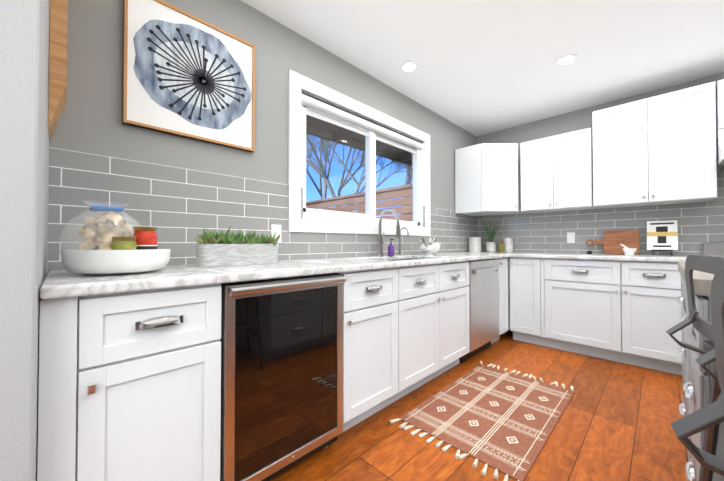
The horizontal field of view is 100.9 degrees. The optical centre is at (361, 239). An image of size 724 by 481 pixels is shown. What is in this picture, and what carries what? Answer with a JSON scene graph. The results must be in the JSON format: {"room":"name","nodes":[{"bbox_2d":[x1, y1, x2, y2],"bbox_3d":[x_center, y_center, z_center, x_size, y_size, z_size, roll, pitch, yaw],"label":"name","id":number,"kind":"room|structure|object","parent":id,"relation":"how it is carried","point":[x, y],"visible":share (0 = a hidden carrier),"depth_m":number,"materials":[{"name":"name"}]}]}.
{"room":"kitchen","nodes":[
{"label":"kitchen","id":0,"kind":"room"},
{"bbox_2d":[0,0,49,480],"bbox_3d":[-1.060,-0.194,0.900,0.145,2.460,0.720,1,-1,-45],"label":"wall","id":1,"kind":"structure","parent":0,"point":[24,103],"depth_m":0.68,"materials":[{"name":"grey paint"}]},
{"bbox_2d":[48,0,67,137],"bbox_3d":[-1.175,-0.912,1.162,0.046,1.016,0.198,1,-1,-45],"label":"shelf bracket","id":2,"kind":"object","parent":1,"relation":"attached to","point":[58,55],"visible":1,"depth_m":1.09,"materials":[{"name":"brown wood"}]},
{"bbox_2d":[47,0,478,273],"bbox_3d":[-0.848,-0.183,1.721,6.900,2.460,0.158,1,-1,-45],"label":"wall","id":3,"kind":"structure","parent":0,"point":[179,193],"depth_m":1.64,"materials":[{"name":"grey paint"}]},
{"bbox_2d":[122,0,254,151],"bbox_3d":[-0.870,-0.846,1.583,0.616,0.637,0.032,1,-1,-45],"label":"artwork","id":4,"kind":"object","parent":3,"relation":"attached to","point":[187,75],"visible":1,"depth_m":1.54,"materials":[{"name":"white paper"}]},
{"bbox_2d":[271,224,280,242],"bbox_3d":[-0.546,-0.035,1.904,0.070,0.116,0.007,1,-1,-45],"label":"electrical outlet plate","id":5,"kind":"object","parent":3,"relation":"attached to","point":[274,228],"depth_m":1.90,"materials":[{"name":"white plastic"}]},
{"bbox_2d":[288,70,430,235],"bbox_3d":[0.081,-0.578,2.615,1.700,1.075,0.125,1,-1,-45],"label":"window","id":6,"kind":"structure","parent":3,"relation":"in","point":[313,220],"depth_m":2.39,"materials":[{"name":"white wood"}]},
{"bbox_2d":[301,90,422,153],"bbox_3d":[0.086,-0.962,2.616,1.494,0.123,0.073,1,-1,-45],"label":"roller","id":7,"kind":"object","parent":6,"relation":"attached to","point":[391,137],"visible":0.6,"depth_m":2.48,"materials":[{"name":"white fabric"}]},
{"bbox_2d":[455,143,522,216],"bbox_3d":[1.537,-0.690,3.564,0.608,0.765,0.610,1,-1,-45],"label":"upper cabinet","id":8,"kind":"object","parent":3,"relation":"attached to","point":[486,174],"depth_m":3.35,"materials":[{"name":"white wood"}]},
{"bbox_2d":[270,329,688,480],"bbox_3d":[0.827,1.074,0.026,6.900,0.100,4.900,1,-1,-45],"label":"floor","id":9,"kind":"structure","parent":0,"point":[616,420],"depth_m":1.58,"materials":[{"name":"brown wood"}]},
{"bbox_2d":[37,284,221,480],"bbox_3d":[-0.881,0.601,1.137,0.456,0.876,0.594,1,-1,-45],"label":"base cabinet","id":10,"kind":"object","parent":9,"relation":"on","point":[129,386],"depth_m":0.91,"materials":[{"name":"white wood"}]},
{"bbox_2d":[220,273,345,480],"bbox_3d":[-0.492,0.608,1.484,0.571,0.872,0.621,1,-1,-45],"label":"wine fridge","id":11,"kind":"object","parent":9,"relation":"on","point":[281,339],"visible":0.85,"depth_m":1.25,"materials":[{"name":"black glass"}]},
{"bbox_2d":[338,266,408,431],"bbox_3d":[-0.125,0.611,1.892,0.511,0.876,0.594,1,-1,-45],"label":"base cabinet","id":12,"kind":"object","parent":9,"relation":"on","point":[375,302],"depth_m":1.68,"materials":[{"name":"white wood"}]},
{"bbox_2d":[441,258,508,343],"bbox_3d":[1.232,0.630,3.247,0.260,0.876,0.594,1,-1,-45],"label":"base cabinet","id":13,"kind":"object","parent":9,"relation":"on","point":[455,315],"depth_m":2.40,"materials":[{"name":"white wood"}]},
{"bbox_2d":[39,252,510,299],"bbox_3d":[0.363,0.159,2.368,3.947,0.036,0.630,1,-1,-45],"label":"countertop","id":14,"kind":"structure","parent":13,"relation":"on","point":[56,284],"depth_m":1.15,"materials":[{"name":"stone"}]},
{"bbox_2d":[59,200,170,273],"bbox_3d":[-0.895,-0.010,1.104,0.317,0.258,0.321,1,-1,-45],"label":"decorative tray","id":15,"kind":"object","parent":14,"relation":"on","point":[109,245],"visible":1,"depth_m":1.05,"materials":[{"name":"white ceramic"}]},
{"bbox_2d":[190,226,280,266],"bbox_3d":[-0.600,0.033,1.496,0.462,0.191,0.172,1,-1,-45],"label":"planter","id":16,"kind":"object","parent":14,"relation":"on","point":[221,249],"visible":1,"depth_m":1.43,"materials":[{"name":"white stone"}]},
{"bbox_2d":[376,207,399,255],"bbox_3d":[0.226,-0.059,2.460,0.096,0.401,0.238,1,-1,-45],"label":"faucet","id":17,"kind":"object","parent":14,"relation":"on","point":[380,240],"visible":1,"depth_m":2.49,"materials":[{"name":"silver metal"}]},
{"bbox_2d":[388,239,393,255],"bbox_3d":[0.246,0.071,2.532,0.056,0.143,0.058,1,-1,-45],"label":"soap bottle","id":18,"kind":"object","parent":14,"relation":"on","point":[390,249],"visible":0.98,"depth_m":2.51,"materials":[{"name":"purple plastic"}]},
{"bbox_2d":[397,227,408,254],"bbox_3d":[0.368,0.019,2.673,0.044,0.251,0.119,1,-1,-45],"label":"faucet","id":19,"kind":"object","parent":14,"relation":"on","point":[399,248],"visible":0.9,"depth_m":2.69,"materials":[{"name":"silver metal"}]},
{"bbox_2d":[417,238,441,254],"bbox_3d":[0.628,0.065,2.787,0.285,0.162,0.232,1,-1,-45],"label":"potted plant","id":20,"kind":"object","parent":14,"relation":"on","point":[430,247],"visible":1,"depth_m":2.72,"materials":[{"name":"white ceramic"}]},
{"bbox_2d":[469,237,480,251],"bbox_3d":[1.412,0.068,3.736,0.144,0.182,0.144,1,-1,-45],"label":"canister","id":21,"kind":"object","parent":14,"relation":"on","point":[474,244],"visible":1,"depth_m":3.68,"materials":[{"name":"white ceramic"}]},
{"bbox_2d":[482,221,499,251],"bbox_3d":[1.586,-0.055,3.671,0.239,0.426,0.180,1,-1,-45],"label":"aloe plant","id":22,"kind":"object","parent":14,"relation":"on","point":[491,246],"visible":0.98,"depth_m":3.69,"materials":[{"name":"green plant"}]},
{"bbox_2d":[511,252,686,261],"bbox_3d":[2.232,0.166,2.838,0.637,0.036,1.346,1,-1,-45],"label":"countertop","id":23,"kind":"structure","parent":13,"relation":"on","point":[616,257],"depth_m":2.67,"materials":[{"name":"stone"}]},
{"bbox_2d":[585,230,639,254],"bbox_3d":[2.467,0.030,2.960,0.056,0.234,0.414,1,-1,-45],"label":"cutting board","id":24,"kind":"object","parent":23,"relation":"on","point":[612,241],"visible":1,"depth_m":2.91,"materials":[{"name":"brown wood"}]},
{"bbox_2d":[620,244,636,254],"bbox_3d":[2.462,0.093,2.762,0.104,0.105,0.117,1,-1,-45],"label":"mortar","id":25,"kind":"object","parent":23,"relation":"on","point":[628,251],"visible":0.96,"depth_m":2.73,"materials":[{"name":"white ceramic"}]},
{"bbox_2d":[647,220,677,255],"bbox_3d":[2.682,-0.012,2.674,0.136,0.312,0.197,1,-1,-45],"label":"cookbook stand","id":26,"kind":"object","parent":23,"relation":"on","point":[662,235],"visible":1,"depth_m":2.68,"materials":[{"name":"white paper"}]},
{"bbox_2d":[459,259,499,362],"bbox_3d":[0.931,0.628,2.913,0.630,0.872,0.610,1,-1,-45],"label":"dishwasher","id":27,"kind":"object","parent":9,"relation":"on","point":[483,285],"visible":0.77,"depth_m":2.68,"materials":[{"name":"silver metal"}]},
{"bbox_2d":[390,361,574,480],"bbox_3d":[0.836,1.044,1.895,1.244,0.021,0.704,1,-1,-45],"label":"rug","id":28,"kind":"object","parent":9,"relation":"on","point":[501,421],"visible":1,"depth_m":1.75,"materials":[{"name":"brown fabric"}]},
{"bbox_2d":[507,257,546,346],"bbox_3d":[1.864,0.629,3.223,0.594,0.876,0.321,1,-1,-45],"label":"base cabinet","id":29,"kind":"object","parent":9,"relation":"on","point":[527,277],"depth_m":3.01,"materials":[{"name":"white wood"}]},
{"bbox_2d":[547,258,634,364],"bbox_3d":[2.188,0.625,2.899,0.594,0.876,0.658,1,-1,-45],"label":"base cabinet","id":30,"kind":"object","parent":9,"relation":"on","point":[627,312],"depth_m":2.65,"materials":[{"name":"white wood"}]},
{"bbox_2d":[631,261,681,374],"bbox_3d":[2.524,0.620,2.563,0.594,0.876,0.534,1,-1,-45],"label":"base cabinet","id":31,"kind":"object","parent":9,"relation":"on","point":[657,284],"depth_m":2.36,"materials":[{"name":"white wood"}]},
{"bbox_2d":[666,254,723,480],"bbox_3d":[0.882,0.532,0.516,0.459,0.999,0.402,-1,-1,36],"label":"bar stool","id":32,"kind":"object","parent":9,"relation":"on","point":[710,265],"visible":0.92,"depth_m":0.72,"materials":[{"name":"grey metal"}]},
{"bbox_2d":[671,268,723,475],"bbox_3d":[0.493,0.527,0.127,0.459,0.999,0.402,-1,-1,36],"label":"bar stool","id":33,"kind":"object","parent":9,"relation":"on","point":[700,420],"visible":1,"depth_m":0.34,"materials":[{"name":"grey metal"}]},
{"bbox_2d":[676,270,723,480],"bbox_3d":[1.315,0.592,0.478,2.100,0.876,1.080,1,-1,-45],"label":"kitchen island","id":34,"kind":"object","parent":9,"relation":"on","point":[696,380],"depth_m":0.98,"materials":[{"name":"grey wood"}]},
{"bbox_2d":[678,262,714,321],"bbox_3d":[1.331,0.128,0.468,2.160,0.046,1.095,1,-1,-45],"label":"island countertop","id":35,"kind":"structure","parent":34,"relation":"on","point":[702,281],"depth_m":0.83,"materials":[{"name":"white stone"}]},
{"bbox_2d":[703,243,723,256],"bbox_3d":[2.953,0.527,2.050,0.702,1.010,0.760,1,-1,-45],"label":"range","id":36,"kind":"object","parent":9,"relation":"on","point":[713,249],"visible":0.21,"depth_m":2.48,"materials":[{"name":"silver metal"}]},
{"bbox_2d":[241,0,723,135],"bbox_3d":[0.827,-1.486,0.061,6.900,0.100,4.900,1,-1,-45],"label":"ceiling","id":37,"kind":"structure","parent":0,"point":[486,66],"depth_m":2.18,"materials":[{"name":"white paint"}]},
{"bbox_2d":[400,61,418,72],"bbox_3d":[0.383,-1.398,2.429,0.149,0.009,0.149,0,-1,0],"label":"recessed light","id":38,"kind":"object","parent":37,"relation":"in","point":[412,66],"depth_m":2.42,"materials":[{"name":"white plastic"}]},
{"bbox_2d":[554,54,577,65],"bbox_3d":[1.593,-1.399,2.337,0.149,0.009,0.149,0,-1,0],"label":"recessed light","id":39,"kind":"object","parent":37,"relation":"in","point":[566,59],"depth_m":2.33,"materials":[{"name":"white plastic"}]},
{"bbox_2d":[479,73,723,255],"bbox_3d":[3.209,-0.173,2.429,0.158,2.460,4.590,1,-1,-45],"label":"wall","id":40,"kind":"structure","parent":0,"point":[698,223],"depth_m":3.15,"materials":[{"name":"grey paint"}]},
{"bbox_2d":[519,128,594,213],"bbox_3d":[2.053,-0.695,3.219,0.366,0.765,0.700,1,-1,-45],"label":"upper cabinet","id":41,"kind":"object","parent":40,"relation":"attached to","point":[557,172],"depth_m":3.08,"materials":[{"name":"white wood"}]},
{"bbox_2d":[567,232,574,242],"bbox_3d":[2.271,-0.017,3.250,0.006,0.116,0.070,1,-1,-45],"label":"electrical outlet plate","id":42,"kind":"object","parent":40,"relation":"attached to","point":[570,235],"depth_m":3.25,"materials":[{"name":"white plastic"}]},
{"bbox_2d":[591,80,718,208],"bbox_3d":[2.574,-0.776,2.736,0.313,0.914,0.843,1,-1,-45],"label":"upper cabinet","id":43,"kind":"object","parent":40,"relation":"attached to","point":[659,150],"depth_m":2.56,"materials":[{"name":"white wood"}]},
{"bbox_2d":[716,129,723,169],"bbox_3d":[3.085,-0.716,2.098,0.489,0.273,0.766,1,-1,-45],"label":"range hood","id":44,"kind":"object","parent":40,"relation":"attached to","point":[720,146],"visible":0.72,"depth_m":2.31,"materials":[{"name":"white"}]},
{"bbox_2d":[719,79,723,129],"bbox_3d":[3.148,-1.049,2.165,0.313,0.384,0.766,1,-1,-45],"label":"upper cabinet","id":45,"kind":"object","parent":40,"relation":"attached to","point":[721,82],"depth_m":2.31,"materials":[{"name":"white wood"}]},
{"label":"outside","id":46,"kind":"structure","parent":0,"visible":0},
{"bbox_2d":[306,115,411,220],"bbox_3d":[-2.950,-1.946,6.158,14.660,6.309,9.644,1,-1,-45],"label":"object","id":47,"kind":"object","parent":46,"point":[347,201],"depth_m":5.12,"materials":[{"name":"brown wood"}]}
]}

